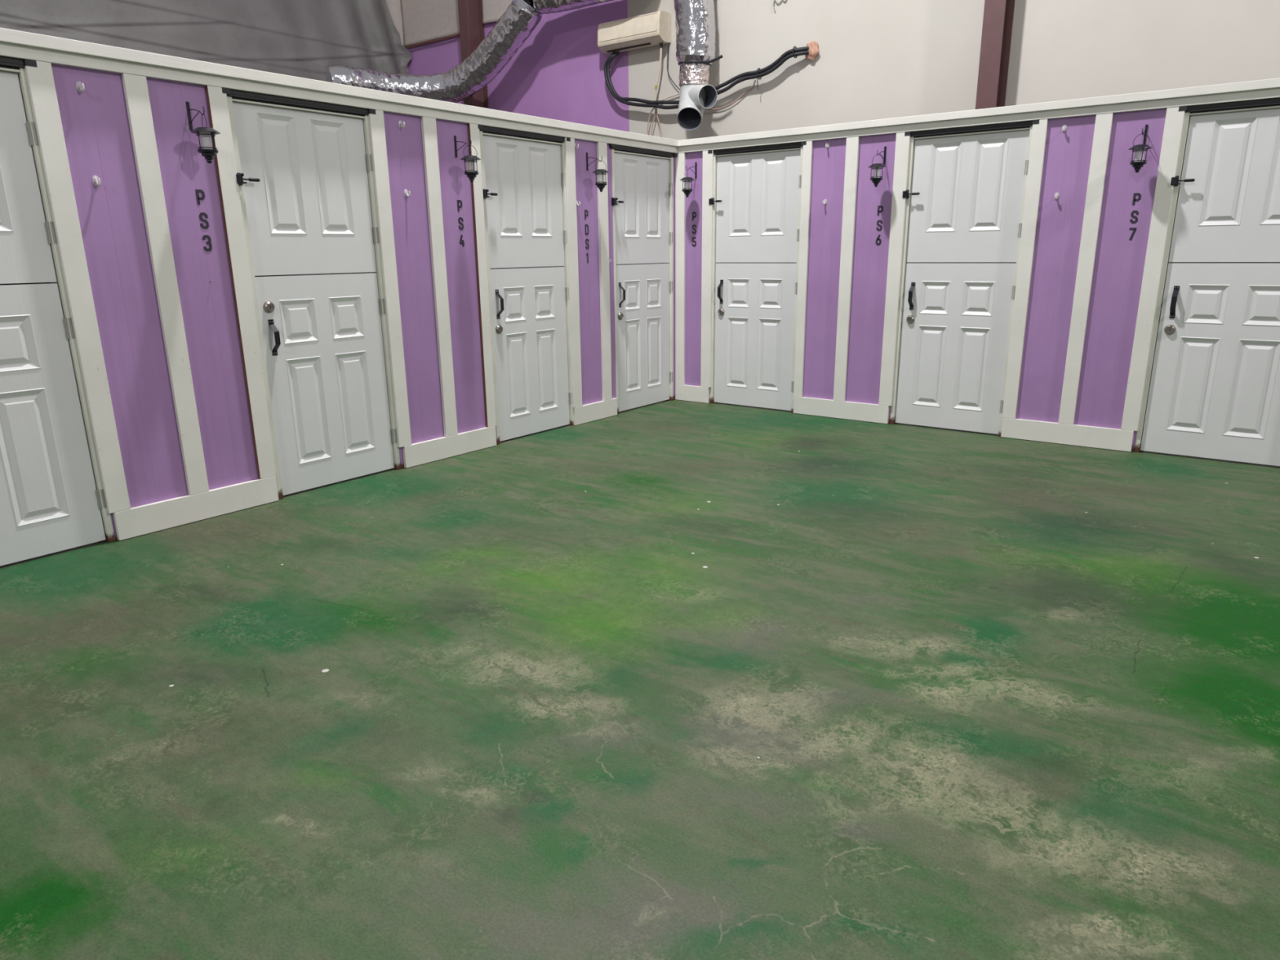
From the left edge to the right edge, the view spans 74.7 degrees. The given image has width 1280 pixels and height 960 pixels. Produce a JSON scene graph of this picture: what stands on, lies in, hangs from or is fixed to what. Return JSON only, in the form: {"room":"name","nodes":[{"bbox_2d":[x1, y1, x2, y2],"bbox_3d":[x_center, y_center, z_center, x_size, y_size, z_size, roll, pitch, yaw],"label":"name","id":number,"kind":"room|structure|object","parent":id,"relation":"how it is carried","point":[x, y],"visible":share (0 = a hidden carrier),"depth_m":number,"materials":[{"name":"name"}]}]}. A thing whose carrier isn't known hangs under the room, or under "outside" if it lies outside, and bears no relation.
{"room":"dog boarding kennel","nodes":[
{"label":"dog boarding kennel","id":0,"kind":"room"},
{"bbox_2d":[51,63,675,541],"bbox_3d":[-2.037,-0.914,4.307,0.012,2.140,7.800,11,19,36],"label":"wall","id":1,"kind":"structure","parent":0,"point":[95,121],"depth_m":4.15,"materials":[{"name":"purple paint"}]},
{"bbox_2d":[0,56,115,565],"bbox_3d":[-2.770,-0.629,3.409,0.106,2.082,0.875,11,19,36],"label":"door","id":2,"kind":"structure","parent":1,"relation":"in","point":[52,500],"depth_m":3.64,"materials":[{"name":"paint"}]},
{"bbox_2d":[24,60,130,513],"bbox_3d":[-2.473,-0.789,3.710,0.022,1.940,0.094,11,19,36],"label":"board","id":3,"kind":"object","parent":1,"relation":"attached to","point":[40,79],"visible":1,"depth_m":3.68,"materials":[{"name":"paint"}]},
{"bbox_2d":[75,81,84,93],"bbox_3d":[-2.388,-1.682,3.587,0.040,0.046,0.030,11,19,36],"label":"wall hook","id":4,"kind":"object","parent":1,"relation":"attached to","point":[80,87],"visible":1,"depth_m":3.59,"materials":[{"name":"white plastic"}]},
{"bbox_2d":[92,175,100,186],"bbox_3d":[-2.384,-1.315,3.687,0.040,0.046,0.030,11,19,36],"label":"wall hook","id":5,"kind":"object","parent":1,"relation":"attached to","point":[95,180],"visible":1,"depth_m":3.69,"materials":[{"name":"white plastic"}]},
{"bbox_2d":[121,73,208,495],"bbox_3d":[-2.248,-0.871,3.998,0.022,1.940,0.096,11,19,36],"label":"board","id":6,"kind":"object","parent":1,"relation":"attached to","point":[135,86],"visible":1,"depth_m":3.96,"materials":[{"name":"paint"}]},
{"bbox_2d":[186,101,204,130],"bbox_3d":[-2.071,-1.707,3.919,0.147,0.125,0.013,11,19,36],"label":"bracket","id":7,"kind":"object","parent":1,"relation":"attached to","point":[188,109],"visible":0.99,"depth_m":3.95,"materials":[{"name":"black metal"}]},
{"bbox_2d":[190,113,220,163],"bbox_3d":[-2.024,-1.593,3.915,0.126,0.218,0.126,-13,19,-37],"label":"lantern","id":8,"kind":"object","parent":7,"relation":"hanging from","point":[207,150],"visible":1,"depth_m":3.90,"materials":[{"name":"metal"}]},
{"bbox_2d":[112,475,279,540],"bbox_3d":[-2.233,0.132,4.276,0.023,0.139,0.810,11,19,36],"label":"baseboard","id":9,"kind":"structure","parent":1,"relation":"attached to","point":[144,519],"depth_m":4.23,"materials":[{"name":"paint"}]},
{"bbox_2d":[195,189,212,251],"bbox_3d":[-2.123,-1.263,4.086,0.002,0.287,0.041,11,19,36],"label":"lettering","id":10,"kind":"object","parent":1,"relation":"attached to","point":[198,198],"visible":1,"depth_m":4.08,"materials":[{"name":"black paint"}]},
{"bbox_2d":[204,85,275,479],"bbox_3d":[-2.026,-0.950,4.280,0.022,1.940,0.090,11,19,36],"label":"board","id":11,"kind":"object","parent":1,"relation":"attached to","point":[217,102],"visible":1,"depth_m":4.25,"materials":[{"name":"paint"}]},
{"bbox_2d":[222,87,400,499],"bbox_3d":[-1.777,-0.988,4.676,0.106,2.082,0.875,11,19,36],"label":"door","id":12,"kind":"structure","parent":1,"relation":"in","point":[310,224],"depth_m":4.64,"materials":[{"name":"paint"}]},
{"bbox_2d":[235,173,260,185],"bbox_3d":[-1.966,-1.507,4.204,0.034,0.058,0.122,11,19,36],"label":"latch","id":13,"kind":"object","parent":12,"relation":"attached to","point":[239,175],"depth_m":4.18,"materials":[{"name":"black metal"}]},
{"bbox_2d":[0,42,677,152],"bbox_3d":[-2.040,-1.908,4.012,0.024,0.048,7.776,11,19,36],"label":"board","id":14,"kind":"object","parent":1,"relation":"attached to","point":[7,50],"visible":1,"depth_m":4.26,"materials":[{"name":"paint"}]},
{"bbox_2d":[0,27,677,146],"bbox_3d":[-2.074,-1.959,4.011,0.136,0.049,7.754,11,19,36],"label":"board","id":15,"kind":"object","parent":1,"relation":"on","point":[6,36],"visible":0.75,"depth_m":4.23,"materials":[{"name":"paint"}]},
{"bbox_2d":[367,109,411,447],"bbox_3d":[-1.480,-1.148,4.978,0.022,1.940,0.093,11,19,36],"label":"board","id":16,"kind":"object","parent":1,"relation":"attached to","point":[375,122],"visible":1,"depth_m":4.95,"materials":[{"name":"paint"}]},
{"bbox_2d":[398,120,404,128],"bbox_3d":[-1.379,-2.065,4.869,0.040,0.046,0.030,11,19,36],"label":"wall hook","id":17,"kind":"object","parent":1,"relation":"attached to","point":[400,122],"visible":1,"depth_m":4.87,"materials":[{"name":"white plastic"}]},
{"bbox_2d":[404,189,410,197],"bbox_3d":[-1.375,-1.699,4.970,0.040,0.046,0.030,11,19,36],"label":"wall hook","id":18,"kind":"object","parent":1,"relation":"attached to","point":[406,192],"visible":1,"depth_m":4.97,"materials":[{"name":"white plastic"}]},
{"bbox_2d":[420,116,457,436],"bbox_3d":[-1.254,-1.229,5.265,0.022,1.940,0.098,11,19,36],"label":"board","id":19,"kind":"object","parent":1,"relation":"attached to","point":[428,127],"visible":1,"depth_m":5.23,"materials":[{"name":"paint"}]},
{"bbox_2d":[402,426,496,467],"bbox_3d":[-1.241,-0.226,5.542,0.023,0.139,0.772,11,19,36],"label":"baseboard","id":20,"kind":"structure","parent":1,"relation":"attached to","point":[433,450],"depth_m":5.50,"materials":[{"name":"paint"}]},
{"bbox_2d":[457,200,464,246],"bbox_3d":[-1.139,-1.633,5.338,0.002,0.283,0.041,11,19,36],"label":"lettering","id":21,"kind":"object","parent":1,"relation":"attached to","point":[458,201],"visible":1,"depth_m":5.33,"materials":[{"name":"black paint"}]},
{"bbox_2d":[453,135,471,157],"bbox_3d":[-1.089,-2.062,5.172,0.147,0.125,0.013,11,19,36],"label":"bracket","id":22,"kind":"object","parent":1,"relation":"attached to","point":[455,136],"visible":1,"depth_m":5.20,"materials":[{"name":"black metal"}]},
{"bbox_2d":[460,145,480,182],"bbox_3d":[-1.042,-1.947,5.168,0.126,0.218,0.126,-3,16,-9],"label":"lantern","id":23,"kind":"object","parent":22,"relation":"hanging from","point":[471,173],"visible":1,"depth_m":5.15,"materials":[{"name":"black metal"}]},
{"bbox_2d":[467,123,496,426],"bbox_3d":[-1.040,-1.306,5.539,0.022,1.940,0.079,11,19,36],"label":"board","id":24,"kind":"object","parent":1,"relation":"attached to","point":[473,134],"visible":1,"depth_m":5.52,"materials":[{"name":"paint"}]},
{"bbox_2d":[477,124,573,444],"bbox_3d":[-0.788,-1.345,5.938,0.106,2.082,0.875,11,19,36],"label":"door","id":25,"kind":"structure","parent":1,"relation":"in","point":[526,223],"depth_m":5.91,"materials":[{"name":"wood"}]},
{"bbox_2d":[482,189,497,198],"bbox_3d":[-0.977,-1.864,5.466,0.034,0.058,0.122,11,19,36],"label":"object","id":26,"kind":"structure","parent":25,"relation":"attached to","point":[485,191],"depth_m":5.44,"materials":[{"name":"black metal"}]},
{"bbox_2d":[563,137,582,407],"bbox_3d":[-0.496,-1.503,6.233,0.022,1.940,0.096,11,19,36],"label":"board","id":27,"kind":"object","parent":1,"relation":"attached to","point":[569,146],"visible":1,"depth_m":6.21,"materials":[{"name":"paint"}]},
{"bbox_2d":[584,209,589,262],"bbox_3d":[-0.398,-1.829,6.303,0.002,0.384,0.041,11,19,36],"label":"lettering","id":28,"kind":"object","parent":1,"relation":"attached to","point":[585,211],"visible":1,"depth_m":6.30,"materials":[{"name":"black paint"}]},
{"bbox_2d":[586,152,602,170],"bbox_3d":[-0.333,-2.335,6.137,0.147,0.125,0.013,11,19,36],"label":"bracket","id":29,"kind":"object","parent":1,"relation":"attached to","point":[587,165],"visible":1,"depth_m":6.17,"materials":[{"name":"black metal"}]},
{"bbox_2d":[591,160,609,191],"bbox_3d":[-0.286,-2.220,6.133,0.126,0.218,0.126,-1,15,-2],"label":"lantern","id":30,"kind":"object","parent":29,"relation":"hanging from","point":[600,184],"visible":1,"depth_m":6.12,"materials":[{"name":"black metal"}]},
{"bbox_2d":[573,397,617,425],"bbox_3d":[-0.352,-0.548,6.677,0.023,0.139,0.520,11,19,36],"label":"baseboard","id":31,"kind":"structure","parent":1,"relation":"attached to","point":[593,411],"depth_m":6.65,"materials":[{"name":"paint"}]},
{"bbox_2d":[595,142,612,400],"bbox_3d":[-0.276,-1.582,6.514,0.022,1.940,0.100,11,19,36],"label":"board","id":32,"kind":"object","parent":1,"relation":"attached to","point":[602,148],"visible":1,"depth_m":6.50,"materials":[{"name":"paint"}]},
{"bbox_2d":[609,143,677,414],"bbox_3d":[0.021,-1.637,6.970,0.106,2.082,0.875,11,19,36],"label":"door","id":33,"kind":"structure","parent":1,"relation":"in","point":[642,179],"depth_m":6.96,"materials":[{"name":"wood"}]},
{"bbox_2d":[611,197,623,205],"bbox_3d":[-0.169,-2.156,6.498,0.034,0.058,0.122,11,19,36],"label":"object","id":34,"kind":"structure","parent":33,"relation":"attached to","point":[614,202],"depth_m":6.46,"materials":[{"name":"black metal"}]},
{"bbox_2d":[386,0,408,71],"bbox_3d":[-6.344,-4.023,7.583,0.150,6.500,10.400,11,19,36],"label":"wall","id":35,"kind":"structure","parent":0,"point":[394,6],"depth_m":11.16,"materials":[{"name":"white paint"}]},
{"bbox_2d":[0,0,412,81],"bbox_3d":[-5.461,-4.552,8.345,0.162,2.702,7.863,11,19,35],"label":"sheet","id":36,"kind":"object","parent":35,"relation":"attached to","point":[300,38],"visible":0.48,"depth_m":9.51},
{"bbox_2d":[529,0,613,14],"bbox_3d":[-0.499,-5.534,8.762,1.696,0.982,0.454,11,19,36],"label":"flexible duct","id":37,"kind":"object","parent":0,"point":[542,6],"visible":1,"depth_m":9.10,"materials":[{"name":"silver metal"}]},
{"bbox_2d":[325,0,542,102],"bbox_3d":[-2.342,-4.932,9.739,2.510,1.051,0.858,0,15,2],"label":"flexible duct","id":38,"kind":"object","parent":37,"relation":"attached to","point":[520,19],"visible":0.74,"depth_m":9.68,"materials":[{"name":"silver metal"}]},
{"bbox_2d":[0,400,1279,959],"bbox_3d":[-0.559,0.221,4.381,14.400,0.120,10.600,11,19,36],"label":"floor","id":39,"kind":"structure","parent":0,"point":[666,679],"depth_m":2.48,"materials":[{"name":"concrete"}]},
{"bbox_2d":[457,0,488,108],"bbox_3d":[-2.073,-4.845,10.596,0.160,6.400,0.268,11,19,36],"label":"steel column","id":40,"kind":"structure","parent":39,"relation":"on","point":[472,32],"depth_m":10.39,"materials":[{"name":"brown metal"}]},
{"bbox_2d":[975,0,1014,109],"bbox_3d":[2.964,-3.894,6.918,0.166,6.400,0.268,11,19,36],"label":"steel column","id":41,"kind":"structure","parent":39,"relation":"on","point":[998,15],"depth_m":6.96,"materials":[{"name":"brown metal"}]},
{"bbox_2d":[680,177,694,197],"bbox_3d":[0.388,-2.434,6.885,0.126,0.218,0.126,1,15,4],"label":"lantern","id":42,"kind":"object","parent":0,"point":[686,189],"visible":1,"depth_m":6.87,"materials":[{"name":"black metal"}]},
{"bbox_2d":[407,0,1279,140],"bbox_3d":[2.521,-4.096,7.482,14.400,6.500,0.150,11,19,36],"label":"wall","id":43,"kind":"structure","parent":0,"point":[876,60],"depth_m":7.75,"materials":[{"name":"paint"}]},
{"bbox_2d":[400,0,459,48],"bbox_3d":[-2.655,-6.303,10.754,1.345,1.258,0.047,11,19,36],"label":"sheet","id":44,"kind":"object","parent":43,"relation":"attached to","point":[423,20],"depth_m":10.92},
{"bbox_2d":[481,0,512,23],"bbox_3d":[-1.651,-6.144,10.023,0.740,1.201,0.032,11,19,36],"label":"sheet","id":45,"kind":"object","parent":43,"relation":"attached to","point":[492,10],"visible":0.56,"depth_m":10.24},
{"bbox_2d":[597,10,671,54],"bbox_3d":[-0.073,-4.826,9.060,0.836,0.298,0.226,11,19,36],"label":"air conditioner","id":46,"kind":"object","parent":43,"relation":"attached to","point":[650,29],"visible":1,"depth_m":8.95,"materials":[{"name":"white plastic"}]},
{"bbox_2d":[653,42,662,100],"bbox_3d":[0.196,-4.371,9.002,0.119,0.582,0.037,11,19,36],"label":"hose","id":47,"kind":"object","parent":46,"relation":"hanging from","point":[661,43],"visible":1,"depth_m":8.98,"materials":[{"name":"white plastic"}]},
{"bbox_2d":[647,107,654,134],"bbox_3d":[0.122,-3.951,9.208,0.120,0.362,0.022,11,19,36],"label":"loose wire","id":48,"kind":"object","parent":47,"relation":"hanging from","point":[653,108],"visible":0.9,"depth_m":9.22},
{"bbox_2d":[650,107,655,135],"bbox_3d":[0.144,-3.943,9.197,0.079,0.353,0.028,11,19,36],"label":"loose wire","id":49,"kind":"object","parent":47,"relation":"hanging from","point":[655,108],"visible":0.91,"depth_m":9.21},
{"bbox_2d":[655,107,662,137],"bbox_3d":[0.197,-3.939,9.160,0.084,0.364,0.035,11,19,36],"label":"loose wire","id":50,"kind":"object","parent":47,"relation":"hanging from","point":[655,108],"visible":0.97,"depth_m":9.17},
{"bbox_2d":[666,43,679,89],"bbox_3d":[0.449,-4.333,8.895,0.391,0.606,0.020,11,19,36],"label":"loose wire","id":51,"kind":"object","parent":46,"relation":"hanging from","point":[668,43],"visible":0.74,"depth_m":8.97,"materials":[{"name":"black plastic"}]},
{"bbox_2d":[604,50,808,109],"bbox_3d":[0.609,-4.252,8.718,2.485,0.679,0.096,11,19,36],"label":"insulated pipe","id":52,"kind":"object","parent":46,"relation":"attached to","point":[784,60],"visible":0.9,"depth_m":8.56,"materials":[{"name":"black plastic"}]},
{"bbox_2d":[606,46,808,104],"bbox_3d":[0.624,-4.268,8.700,2.445,0.638,0.098,11,19,36],"label":"insulated pipe","id":53,"kind":"object","parent":46,"relation":"attached to","point":[804,48],"visible":0.92,"depth_m":8.89,"materials":[{"name":"black plastic"}]},
{"bbox_2d":[756,67,761,89],"bbox_3d":[1.177,-3.977,8.315,0.038,0.193,0.068,11,19,36],"label":"cable tie","id":54,"kind":"object","parent":53,"relation":"attached to","point":[758,68],"visible":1,"depth_m":8.30,"materials":[{"name":"black plastic"}]},
{"bbox_2d":[660,93,679,100],"bbox_3d":[0.414,-4.126,8.982,0.523,0.102,0.024,11,19,36],"label":"loose wire","id":55,"kind":"object","parent":43,"relation":"attached to","point":[678,93],"visible":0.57,"depth_m":9.04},
{"bbox_2d":[674,0,723,130],"bbox_3d":[0.544,-4.605,8.319,0.448,2.131,0.634,-3,15,-7],"label":"flexible duct","id":56,"kind":"object","parent":43,"relation":"attached to","point":[695,20],"visible":1,"depth_m":8.34,"materials":[{"name":"silver metal"}]},
{"bbox_2d":[688,84,717,109],"bbox_3d":[0.615,-3.845,8.418,0.218,0.252,0.322,-7,16,-21],"label":"pipe","id":57,"kind":"object","parent":56,"relation":"attached to","point":[700,96],"depth_m":8.39,"materials":[{"name":"white plastic"}]},
{"bbox_2d":[706,80,755,110],"bbox_3d":[0.947,-3.946,8.619,0.607,0.224,0.058,13,20,40],"label":"loose wire","id":58,"kind":"object","parent":43,"relation":"attached to","point":[755,80],"visible":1,"depth_m":8.62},
{"bbox_2d":[804,40,818,60],"bbox_3d":[1.645,-4.102,8.020,0.152,0.177,0.079,11,19,36],"label":"seal","id":59,"kind":"object","parent":43,"relation":"attached to","point":[813,50],"visible":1,"depth_m":7.99,"materials":[{"name":"plastic"}]},
{"bbox_2d":[684,107,1167,452],"bbox_3d":[3.123,-1.233,5.260,6.984,2.140,0.012,11,19,36],"label":"wall","id":60,"kind":"structure","parent":0,"point":[1119,260],"depth_m":5.62,"materials":[{"name":"purple paint"}]},
{"bbox_2d":[675,152,685,385],"bbox_3d":[0.348,-1.791,7.252,0.091,1.940,0.022,11,19,36],"label":"board","id":61,"kind":"object","parent":60,"relation":"attached to","point":[680,161],"visible":1,"depth_m":7.23,"materials":[{"name":"paint"}]},
{"bbox_2d":[686,162,697,177],"bbox_3d":[0.421,-2.552,6.900,0.013,0.125,0.147,11,19,36],"label":"bracket","id":62,"kind":"object","parent":60,"relation":"attached to","point":[695,166],"visible":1,"depth_m":6.94,"materials":[{"name":"black metal"}]},
{"bbox_2d":[675,384,709,403],"bbox_3d":[0.463,-0.769,7.451,0.350,0.139,0.023,11,19,36],"label":"baseboard","id":63,"kind":"structure","parent":60,"relation":"attached to","point":[685,393],"depth_m":7.44,"materials":[{"name":"paint"}]},
{"bbox_2d":[692,212,696,246],"bbox_3d":[0.458,-2.119,7.088,0.041,0.280,0.002,11,19,36],"label":"sign","id":64,"kind":"object","parent":60,"relation":"attached to","point":[693,213],"visible":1,"depth_m":7.09,"materials":[{"name":"black paint"}]},
{"bbox_2d":[700,150,714,387],"bbox_3d":[0.567,-1.750,7.092,0.097,1.940,0.022,11,19,36],"label":"board","id":65,"kind":"object","parent":60,"relation":"attached to","point":[708,158],"visible":1,"depth_m":7.07,"materials":[{"name":"paint"}]},
{"bbox_2d":[707,141,806,413],"bbox_3d":[0.944,-1.623,6.882,0.875,2.082,0.106,11,19,36],"label":"door","id":66,"kind":"structure","parent":60,"relation":"in","point":[756,230],"depth_m":6.86,"materials":[{"name":"wood"}]},
{"bbox_2d":[708,197,721,204],"bbox_3d":[0.619,-2.289,6.888,0.122,0.058,0.034,11,19,36],"label":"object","id":67,"kind":"structure","parent":66,"relation":"attached to","point":[711,201],"depth_m":6.90,"materials":[{"name":"black metal"}]},
{"bbox_2d":[793,140,813,396],"bbox_3d":[1.277,-1.616,6.573,0.072,1.940,0.022,11,19,36],"label":"board","id":68,"kind":"object","parent":60,"relation":"attached to","point":[807,153],"visible":1,"depth_m":6.55,"materials":[{"name":"paint"}]},
{"bbox_2d":[822,199,826,205],"bbox_3d":[1.392,-2.099,6.340,0.030,0.046,0.040,11,19,36],"label":"wall hook","id":69,"kind":"object","parent":60,"relation":"attached to","point":[824,202],"visible":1,"depth_m":6.34,"materials":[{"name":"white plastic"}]},
{"bbox_2d":[825,142,830,148],"bbox_3d":[1.390,-2.486,6.233,0.030,0.046,0.040,11,19,36],"label":"wall hook","id":70,"kind":"object","parent":60,"relation":"attached to","point":[827,145],"visible":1,"depth_m":6.24,"materials":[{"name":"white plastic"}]},
{"bbox_2d":[793,395,889,423],"bbox_3d":[1.579,-0.558,6.636,0.794,0.139,0.023,11,19,36],"label":"baseboard","id":71,"kind":"structure","parent":60,"relation":"attached to","point":[861,411],"depth_m":6.61,"materials":[{"name":"paint"}]},
{"bbox_2d":[833,136,859,401],"bbox_3d":[1.562,-1.562,6.365,0.094,1.940,0.022,11,19,36],"label":"board","id":72,"kind":"object","parent":60,"relation":"attached to","point":[852,145],"visible":1,"depth_m":6.34,"materials":[{"name":"paint"}]},
{"bbox_2d":[875,205,883,244],"bbox_3d":[1.754,-1.865,6.145,0.041,0.277,0.002,11,19,36],"label":"sign","id":73,"kind":"object","parent":60,"relation":"attached to","point":[878,206],"visible":1,"depth_m":6.14,"materials":[{"name":"black paint"}]},
{"bbox_2d":[876,146,886,164],"bbox_3d":[1.712,-2.309,5.958,0.013,0.125,0.147,11,19,36],"label":"bracket","id":74,"kind":"object","parent":60,"relation":"attached to","point":[885,147],"visible":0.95,"depth_m":6.00,"materials":[{"name":"black metal"}]},
{"bbox_2d":[867,154,885,186],"bbox_3d":[1.679,-2.191,5.943,0.126,0.218,0.126,13,21,41],"label":"lantern","id":75,"kind":"object","parent":74,"relation":"hanging from","point":[876,178],"visible":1,"depth_m":5.93,"materials":[{"name":"black metal"}]},
{"bbox_2d":[878,132,911,405],"bbox_3d":[1.862,-1.506,6.147,0.098,1.940,0.022,11,19,36],"label":"board","id":76,"kind":"object","parent":60,"relation":"attached to","point":[900,179],"visible":1,"depth_m":6.12,"materials":[{"name":"paint"}]},
{"bbox_2d":[889,120,1039,436],"bbox_3d":[2.245,-1.377,5.931,0.875,2.082,0.106,11,19,36],"label":"door","id":77,"kind":"structure","parent":60,"relation":"in","point":[963,228],"depth_m":5.91,"materials":[{"name":"wood"}]},
{"bbox_2d":[902,190,919,198],"bbox_3d":[1.920,-2.027,5.942,0.122,0.058,0.034,11,19,36],"label":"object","id":78,"kind":"structure","parent":77,"relation":"attached to","point":[905,193],"depth_m":5.95,"materials":[{"name":"black metal"}]},
{"bbox_2d":[675,78,1279,146],"bbox_3d":[3.078,-2.291,5.015,7.090,0.047,0.136,11,19,36],"label":"board","id":79,"kind":"object","parent":60,"relation":"on","point":[1274,82],"visible":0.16,"depth_m":5.44,"materials":[{"name":"paint"}]},
{"bbox_2d":[676,88,1279,153],"bbox_3d":[3.094,-2.230,4.975,7.000,0.048,0.024,11,19,36],"label":"board","id":80,"kind":"object","parent":60,"relation":"attached to","point":[1273,92],"visible":1,"depth_m":5.46,"materials":[{"name":"paint"}]},
{"bbox_2d":[1002,119,1048,418],"bbox_3d":[2.576,-1.371,5.625,0.086,1.940,0.022,11,19,36],"label":"board","id":81,"kind":"object","parent":60,"relation":"attached to","point":[1038,138],"visible":1,"depth_m":5.60,"materials":[{"name":"paint"}]},
{"bbox_2d":[1053,192,1059,199],"bbox_3d":[2.682,-1.830,5.406,0.030,0.046,0.040,11,19,36],"label":"wall hook","id":82,"kind":"object","parent":60,"relation":"attached to","point":[1056,196],"visible":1,"depth_m":5.41,"materials":[{"name":"white plastic"}]},
{"bbox_2d":[1062,124,1066,132],"bbox_3d":[2.678,-2.221,5.298,0.030,0.046,0.040,11,19,36],"label":"wall hook","id":83,"kind":"object","parent":60,"relation":"attached to","point":[1064,126],"visible":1,"depth_m":5.30,"materials":[{"name":"white plastic"}]},
{"bbox_2d":[1000,417,1133,452],"bbox_3d":[2.879,-0.313,5.687,0.806,0.139,0.023,11,19,36],"label":"baseboard","id":84,"kind":"structure","parent":60,"relation":"attached to","point":[1109,438],"depth_m":5.66,"materials":[{"name":"paint"}]},
{"bbox_2d":[1057,112,1113,424],"bbox_3d":[2.868,-1.316,5.412,0.092,1.940,0.022,11,19,36],"label":"board","id":85,"kind":"object","parent":60,"relation":"attached to","point":[1103,125],"visible":1,"depth_m":5.38,"materials":[{"name":"paint"}]},
{"bbox_2d":[1128,192,1141,239],"bbox_3d":[3.059,-1.628,5.190,0.041,0.280,0.002,11,19,36],"label":"sign","id":86,"kind":"object","parent":60,"relation":"attached to","point":[1139,194],"visible":1,"depth_m":5.19,"materials":[{"name":"black paint"}]},
{"bbox_2d":[1142,124,1147,144],"bbox_3d":[3.009,-2.064,5.011,0.013,0.125,0.147,11,19,36],"label":"bracket","id":87,"kind":"object","parent":60,"relation":"attached to","point":[1146,126],"visible":0.95,"depth_m":5.06,"materials":[{"name":"black metal"}]},
{"bbox_2d":[1128,133,1152,173],"bbox_3d":[2.976,-1.946,4.996,0.126,0.218,0.126,9,18,30],"label":"lantern","id":88,"kind":"object","parent":87,"relation":"hanging from","point":[1139,162],"visible":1,"depth_m":4.98,"materials":[{"name":"black metal"}]},
{"bbox_2d":[1120,106,1185,431],"bbox_3d":[3.168,-1.259,5.193,0.093,1.940,0.022,11,19,36],"label":"board","id":89,"kind":"object","parent":60,"relation":"attached to","point":[1174,122],"visible":1,"depth_m":5.17,"materials":[{"name":"paint"}]},
{"bbox_2d":[1133,97,1279,466],"bbox_3d":[3.552,-1.130,4.977,0.875,2.082,0.106,11,19,36],"label":"door","id":90,"kind":"structure","parent":60,"relation":"in","point":[1211,388],"depth_m":5.03,"materials":[{"name":"wood"}]},
{"bbox_2d":[1170,175,1195,186],"bbox_3d":[3.227,-1.781,4.988,0.122,0.058,0.034,11,19,36],"label":"latch","id":91,"kind":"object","parent":90,"relation":"attached to","point":[1175,180],"depth_m":5.00,"materials":[{"name":"black metal"}]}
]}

